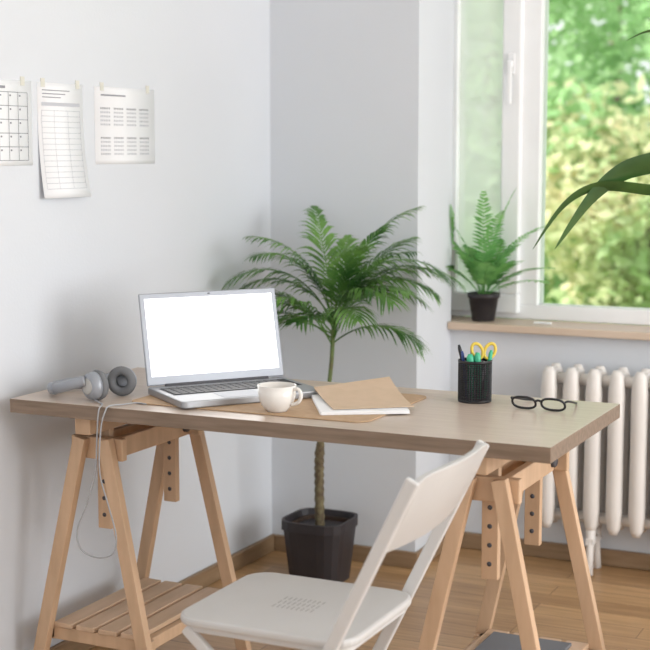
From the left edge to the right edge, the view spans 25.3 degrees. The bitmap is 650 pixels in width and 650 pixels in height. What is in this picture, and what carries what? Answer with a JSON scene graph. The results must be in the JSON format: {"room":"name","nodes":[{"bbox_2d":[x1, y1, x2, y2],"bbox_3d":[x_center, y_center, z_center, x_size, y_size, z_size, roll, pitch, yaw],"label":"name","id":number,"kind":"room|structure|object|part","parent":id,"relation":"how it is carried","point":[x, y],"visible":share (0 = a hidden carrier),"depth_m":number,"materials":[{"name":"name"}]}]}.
{"room":"home office","nodes":[
{"label":"home office","id":0,"kind":"room"},
{"bbox_2d":[0,0,271,649],"bbox_3d":[-1.426,-0.334,2.352,0.150,2.800,6.660,3,8,25],"label":"wall","id":1,"kind":"structure","parent":0,"point":[74,270],"depth_m":4.01,"materials":[{"name":"paint"}]},
{"bbox_2d":[0,76,32,165],"bbox_3d":[-0.796,-0.492,3.487,0.002,0.218,0.300,3,8,25],"label":"wall calendar","id":2,"kind":"object","parent":1,"relation":"attached to","point":[16,140],"visible":1,"depth_m":3.56,"materials":[{"name":"paper"}]},
{"bbox_2d":[37,78,91,198],"bbox_3d":[-0.669,-0.479,3.731,0.023,0.302,0.197,3,8,25],"label":"sheet","id":3,"kind":"object","parent":1,"relation":"attached to","point":[64,172],"visible":1,"depth_m":3.73,"materials":[{"name":"paper"}]},
{"bbox_2d":[94,82,154,163],"bbox_3d":[-0.549,-0.554,3.999,0.002,0.218,0.298,3,8,25],"label":"sheet","id":4,"kind":"object","parent":1,"relation":"attached to","point":[124,117],"visible":1,"depth_m":3.99,"materials":[{"name":"paper"}]},
{"bbox_2d":[50,534,275,649],"bbox_3d":[-1.479,1.065,2.216,0.016,0.055,6.067,3,8,25],"label":"baseboard","id":5,"kind":"structure","parent":1,"relation":"attached to","point":[210,574],"depth_m":4.57,"materials":[{"name":"brown wood"}]},
{"bbox_2d":[270,0,453,551],"bbox_3d":[0.122,-0.629,4.799,0.524,2.800,0.308,3,8,25],"label":"wall","id":6,"kind":"structure","parent":0,"point":[361,91],"depth_m":4.69,"materials":[{"name":"paint"}]},
{"bbox_2d":[274,534,418,568],"bbox_3d":[0.067,0.752,4.811,0.524,0.055,0.016,3,8,25],"label":"baseboard","id":7,"kind":"structure","parent":6,"relation":"attached to","point":[397,558],"depth_m":4.74,"materials":[{"name":"brown wood"}]},
{"bbox_2d":[416,533,445,557],"bbox_3d":[0.366,0.747,4.848,0.016,0.055,0.308,3,8,25],"label":"baseboard return","id":8,"kind":"object","parent":6,"relation":"attached to","point":[439,549],"depth_m":4.86,"materials":[{"name":"brown wood"}]},
{"bbox_2d":[89,548,649,649],"bbox_3d":[1.026,1.246,1.365,5.585,0.100,6.660,3,8,25],"label":"floor","id":9,"kind":"structure","parent":0,"point":[622,595],"depth_m":4.36,"materials":[{"name":"brown wood"}]},
{"bbox_2d":[10,367,619,649],"bbox_3d":[-0.022,0.558,3.531,1.392,0.754,0.568,3,8,25],"label":"desk","id":10,"kind":"object","parent":9,"relation":"on","point":[526,445],"visible":0.84,"depth_m":3.45,"materials":[{"name":"laminate"}]},
{"bbox_3d":[-0.664,0.596,3.599,0.181,0.662,0.028,2,7,18],"label":"trestle leg","id":11,"kind":"part","parent":10,"relation":"part of","materials":[{"name":"brown wood"}]},
{"bbox_2d":[47,366,146,558],"bbox_3d":[-0.544,0.322,3.540,0.194,0.436,0.315,-4,8,-32],"label":"headphones","id":12,"kind":"object","parent":10,"relation":"on","point":[95,385],"visible":1,"depth_m":3.48,"materials":[{"name":"silver plastic"},{"name":"grey fabric"}]},
{"bbox_2d":[107,366,135,395],"bbox_3d":[-0.499,0.138,3.553,0.074,0.074,0.019,1,7,11],"label":"cushion","id":13,"kind":"object","parent":12,"relation":"on","point":[121,379],"depth_m":3.55,"materials":[{"name":"grey leather"}]},
{"bbox_3d":[-0.558,0.777,3.594,0.312,0.033,0.022,3,8,25],"label":"trestle foot rail","id":14,"kind":"part","parent":10,"relation":"part of","materials":[{"name":"brown wood"}]},
{"bbox_3d":[-0.506,0.281,3.725,0.020,0.050,0.338,3,8,25],"label":"trestle rail","id":15,"kind":"part","parent":10,"relation":"part of","materials":[{"name":"brown wood"}]},
{"bbox_3d":[-0.470,0.607,3.508,0.181,0.662,0.028,5,8,33],"label":"trestle leg","id":16,"kind":"part","parent":10,"relation":"part of","materials":[{"name":"brown wood"}]},
{"bbox_3d":[-0.479,0.549,3.985,0.181,0.662,0.028,5,8,33],"label":"trestle leg","id":17,"kind":"part","parent":10,"relation":"part of","materials":[{"name":"brown wood"}]},
{"bbox_3d":[-0.444,0.284,3.696,0.020,0.050,0.338,3,8,25],"label":"trestle rail","id":18,"kind":"part","parent":10,"relation":"part of","materials":[{"name":"brown wood"}]},
{"bbox_3d":[-0.352,0.761,3.709,0.018,0.030,0.410,3,8,25],"label":"trestle shelf rail","id":19,"kind":"part","parent":10,"relation":"part of","materials":[{"name":"brown wood"}]},
{"bbox_3d":[-0.285,0.560,3.893,0.181,0.662,0.028,2,7,18],"label":"trestle leg","id":20,"kind":"part","parent":10,"relation":"part of","materials":[{"name":"brown wood"}]},
{"bbox_2d":[132,386,425,422],"bbox_3d":[-0.108,0.179,3.509,0.625,0.003,0.395,3,8,25],"label":"desk mat","id":21,"kind":"object","parent":10,"relation":"on","point":[306,409],"visible":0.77,"depth_m":3.36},
{"bbox_2d":[138,288,317,408],"bbox_3d":[-0.231,0.049,3.559,0.372,0.243,0.295,-4,8,-27],"label":"laptop","id":22,"kind":"object","parent":21,"relation":"on","point":[206,348],"visible":0.84,"depth_m":3.64,"materials":[{"name":"silver metal"}]},
{"bbox_3d":[-0.284,0.027,3.661,0.372,0.224,0.061,-4,8,-27],"label":"lid","id":23,"kind":"part","parent":22,"relation":"part of","materials":[{"name":"silver metal"}]},
{"bbox_2d":[257,382,302,412],"bbox_3d":[-0.109,0.168,3.333,0.090,0.061,0.098,-3,7,-21],"label":"coffee cup","id":24,"kind":"object","parent":21,"relation":"on","point":[275,397],"visible":1,"depth_m":3.31,"materials":[{"name":"white ceramic"}]},
{"bbox_3d":[-0.065,0.165,3.311,0.032,0.047,0.008,4,8,29],"label":"handle","id":25,"kind":"part","parent":24,"relation":"part of","materials":[{"name":"white ceramic"}]},
{"bbox_2d":[311,394,409,414],"bbox_3d":[0.080,0.185,3.410,0.205,0.008,0.240,-1,7,-5],"label":"notebook","id":26,"kind":"object","parent":21,"relation":"on","point":[323,408],"visible":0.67,"depth_m":3.30,"materials":[{"name":"paper"}]},
{"bbox_2d":[314,377,413,409],"bbox_3d":[0.089,0.160,3.436,0.190,0.034,0.240,-1,7,-11],"label":"folder","id":27,"kind":"object","parent":26,"relation":"on","point":[378,392],"visible":1,"depth_m":3.45,"materials":[{"name":"paper"}]},
{"bbox_3d":[0.238,0.647,3.172,0.181,0.662,0.028,2,7,18],"label":"trestle leg","id":28,"kind":"part","parent":10,"relation":"part of","materials":[{"name":"brown wood"}]},
{"bbox_3d":[0.305,0.799,3.398,0.018,0.030,0.410,3,8,25],"label":"trestle shelf rail","id":29,"kind":"part","parent":10,"relation":"part of","materials":[{"name":"brown wood"}]},
{"bbox_2d":[458,342,496,403],"bbox_3d":[0.360,0.112,3.481,0.082,0.144,0.082,6,9,41],"label":"pencil cup","id":30,"kind":"object","parent":10,"relation":"on","point":[474,375],"visible":1,"depth_m":3.46,"materials":[{"name":"black plastic"}]},
{"bbox_3d":[0.423,0.601,3.557,0.181,0.662,0.028,5,8,33],"label":"trestle leg","id":31,"kind":"part","parent":10,"relation":"part of","materials":[{"name":"brown wood"}]},
{"bbox_3d":[0.397,0.332,3.298,0.020,0.050,0.338,3,8,25],"label":"trestle rail","id":32,"kind":"part","parent":10,"relation":"part of","materials":[{"name":"brown wood"}]},
{"bbox_3d":[0.432,0.658,3.080,0.181,0.662,0.028,5,8,33],"label":"trestle leg","id":33,"kind":"part","parent":10,"relation":"part of","materials":[{"name":"brown wood"}]},
{"bbox_2d":[474,632,570,649],"bbox_3d":[0.432,0.771,3.351,0.195,0.008,0.310,3,8,25],"label":"document folder","id":34,"kind":"object","parent":10,"relation":"on","point":[496,640],"visible":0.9,"depth_m":3.44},
{"bbox_3d":[0.458,0.336,3.269,0.020,0.050,0.338,3,8,25],"label":"trestle rail","id":35,"kind":"part","parent":10,"relation":"part of","materials":[{"name":"brown wood"}]},
{"bbox_2d":[510,396,576,411],"bbox_3d":[0.518,0.176,3.407,0.141,0.034,0.138,3,8,25],"label":"eyeglasses","id":36,"kind":"object","parent":10,"relation":"on","point":[527,398],"visible":1,"depth_m":3.35,"materials":[{"name":"black plastic"}]},
{"bbox_3d":[0.527,0.320,3.405,0.036,0.028,0.028,3,8,25],"label":"trestle knob","id":37,"kind":"part","parent":10,"relation":"part of","materials":[{"name":"grey metal"}]},
{"bbox_3d":[0.617,0.612,3.466,0.181,0.662,0.028,2,7,18],"label":"trestle leg","id":38,"kind":"part","parent":10,"relation":"part of","materials":[{"name":"brown wood"}]},
{"bbox_2d":[180,440,488,649],"bbox_3d":[0.018,0.625,2.857,0.539,0.789,0.385,3,8,25],"label":"folding chair","id":39,"kind":"object","parent":9,"relation":"on","point":[286,610],"visible":1,"depth_m":2.79,"materials":[{"name":"plastic"}]},
{"bbox_3d":[-0.050,0.813,2.742,0.502,0.443,0.014,3,8,25],"label":"leg","id":40,"kind":"part","parent":39,"relation":"part of","materials":[{"name":"white plastic"}]},
{"bbox_3d":[-0.054,0.563,2.884,0.380,0.018,0.350,3,8,25],"label":"seat","id":41,"kind":"part","parent":39,"relation":"part of","materials":[{"name":"plastic"}]},
{"bbox_3d":[0.215,0.319,2.725,0.104,0.150,0.372,3,8,25],"label":"backrest","id":42,"kind":"part","parent":39,"relation":"part of","materials":[{"name":"plastic"}]},
{"bbox_2d":[222,205,466,581],"bbox_3d":[0.051,0.230,4.441,0.756,1.180,0.494,1,7,8],"label":"potted palm","id":43,"kind":"object","parent":9,"relation":"on","point":[319,541],"visible":0.86,"depth_m":4.46,"materials":[{"name":"plant"}]},
{"bbox_2d":[282,508,357,581],"bbox_3d":[-0.016,0.705,4.590,0.210,0.200,0.210,3,8,25],"label":"pot","id":44,"kind":"object","parent":43,"relation":"attached to","point":[319,544],"depth_m":4.52,"materials":[{"name":"plastic"}]},
{"bbox_2d":[533,30,649,248],"bbox_3d":[0.983,0.145,3.314,0.717,1.619,0.729,-6,9,-42],"label":"dracaena","id":45,"kind":"object","parent":9,"relation":"on","point":[615,178],"visible":1,"depth_m":3.29,"materials":[{"name":"plant"}]},
{"bbox_2d":[541,363,649,575],"bbox_3d":[1.155,0.483,4.494,0.998,0.665,0.133,3,8,25],"label":"radiator","id":46,"kind":"object","parent":9,"relation":"on","point":[600,494],"visible":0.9,"depth_m":4.58,"materials":[{"name":"metal"}]},
{"bbox_2d":[449,329,649,553],"bbox_3d":[1.113,0.404,4.779,1.535,0.752,0.285,3,8,25],"label":"wall","id":47,"kind":"structure","parent":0,"point":[519,362],"depth_m":4.79,"materials":[{"name":"white paint"}]},
{"bbox_3d":[3.362,-0.484,3.591,3.450,2.800,0.285,3,8,25],"label":"wall","id":48,"kind":"structure","parent":0,"visible":0},
{"bbox_2d":[451,315,465,320],"bbox_3d":[0.424,-0.012,4.982,0.074,0.026,0.144,3,8,25],"label":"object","id":49,"kind":"object","parent":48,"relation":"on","point":[452,316],"visible":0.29,"depth_m":4.99,"materials":[{"name":"paint"}]},
{"bbox_2d":[451,0,548,313],"bbox_3d":[0.582,-0.842,4.900,0.316,1.602,0.135,3,8,25],"label":"window","id":50,"kind":"structure","parent":48,"relation":"in","point":[481,23],"depth_m":4.90,"materials":[{"name":"white plastic"}]},
{"bbox_3d":[0.451,-0.852,4.959,0.030,1.477,0.070,3,8,25],"label":"sash","id":51,"kind":"part","parent":50,"relation":"part of","materials":[{"name":"white plastic"}]},
{"bbox_3d":[0.552,-0.080,5.003,0.254,0.065,0.070,3,8,25],"label":"sash bottom","id":52,"kind":"part","parent":50,"relation":"part of","materials":[{"name":"white plastic"}]},
{"bbox_3d":[0.612,-0.806,4.821,0.017,0.145,0.012,3,8,25],"label":"handle","id":53,"kind":"part","parent":50,"relation":"part of","materials":[{"name":"white plastic"}]},
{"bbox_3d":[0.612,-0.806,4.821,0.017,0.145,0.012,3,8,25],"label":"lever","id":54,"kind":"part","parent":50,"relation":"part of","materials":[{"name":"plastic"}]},
{"bbox_2d":[508,53,514,74],"bbox_3d":[0.621,-0.870,4.832,0.025,0.070,0.008,3,8,25],"label":"plate","id":55,"kind":"object","parent":50,"relation":"attached to","point":[511,56],"depth_m":4.83,"materials":[{"name":"white plastic"}]},
{"bbox_3d":[0.637,-0.841,4.871,0.066,1.477,0.070,3,8,25],"label":"sash","id":56,"kind":"part","parent":50,"relation":"part of","materials":[{"name":"white plastic"}]},
{"bbox_3d":[0.702,-0.854,4.872,0.075,1.572,0.080,3,8,25],"label":"mullion","id":57,"kind":"part","parent":50,"relation":"part of","materials":[{"name":"white plastic"}]},
{"bbox_2d":[448,316,649,340],"bbox_3d":[1.108,0.030,4.635,1.459,0.026,0.185,3,8,25],"label":"window sill","id":58,"kind":"structure","parent":48,"relation":"attached to","point":[560,328],"depth_m":4.74,"materials":[{"name":"brown wood"}]},
{"bbox_2d":[446,189,554,321],"bbox_3d":[0.554,-0.228,4.797,0.422,0.446,0.252,3,8,25],"label":"potted fern","id":59,"kind":"object","parent":58,"relation":"on","point":[484,269],"visible":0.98,"depth_m":4.83,"materials":[{"name":"green plant"}]},
{"bbox_2d":[467,291,499,321],"bbox_3d":[0.535,-0.062,4.894,0.110,0.094,0.110,3,8,25],"label":"pot","id":60,"kind":"object","parent":59,"relation":"attached to","point":[483,304],"depth_m":4.86,"materials":[{"name":"plastic"}]},
{"bbox_2d":[534,321,551,324],"bbox_3d":[0.720,-0.007,4.795,0.060,0.008,0.015,3,8,25],"label":"wedge","id":61,"kind":"object","parent":58,"relation":"on","point":[535,322],"visible":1,"depth_m":4.79,"materials":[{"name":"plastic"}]},
{"bbox_2d":[451,303,649,325],"bbox_3d":[1.131,-0.024,4.766,1.531,0.050,0.080,3,8,25],"label":"frame","id":62,"kind":"object","parent":48,"relation":"attached to","point":[554,312],"visible":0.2,"depth_m":4.86,"materials":[{"name":"plastic"}]},
{"bbox_2d":[461,532,649,570],"bbox_3d":[2.645,0.858,3.929,4.895,0.055,0.016,3,8,25],"label":"baseboard","id":63,"kind":"structure","parent":48,"relation":"attached to","point":[551,550],"depth_m":4.80,"materials":[{"name":"brown wood"}]},
{"bbox_2d":[540,5,634,308],"bbox_3d":[1.256,-0.822,4.607,1.153,1.572,0.006,3,8,25],"label":"glass","id":64,"kind":"object","parent":48,"relation":"attached to","point":[545,5],"visible":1,"depth_m":4.90,"materials":[{"name":"clear glass"}]},
{"label":"outside","id":65,"kind":"structure","parent":0,"visible":0},
{"bbox_3d":[9.565,-0.964,31.780,70.000,0.200,54.600,3,8,25],"label":"lawn","id":66,"kind":"structure","parent":65,"visible":0},
{"bbox_2d":[470,0,649,319],"bbox_3d":[1.650,-1.583,13.818,3.210,5.329,4.087,-4,8,-28],"label":"tree","id":67,"kind":"object","parent":66,"relation":"on","point":[595,35],"visible":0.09,"depth_m":13.24,"materials":[{"name":"green plant"}]},
{"bbox_2d":[510,72,649,325],"bbox_3d":[2.716,-0.479,12.488,2.652,3.456,2.636,-4,8,-33],"label":"tree","id":68,"kind":"object","parent":66,"relation":"on","point":[623,279],"visible":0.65,"depth_m":11.79,"materials":[{"name":"green plant"}]},
{"bbox_2d":[544,0,649,304],"bbox_3d":[3.400,-2.849,17.201,5.067,7.032,4.722,3,8,25],"label":"tree","id":69,"kind":"object","parent":66,"relation":"on","point":[585,64],"visible":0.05,"depth_m":15.78,"materials":[{"name":"green plant"}]},
{"bbox_2d":[586,0,649,162],"bbox_3d":[4.365,-1.939,13.838,3.813,6.031,3.207,1,7,6],"label":"tree","id":70,"kind":"object","parent":66,"relation":"on","point":[636,20],"visible":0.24,"depth_m":12.98,"materials":[{"name":"green plant"}]}
]}

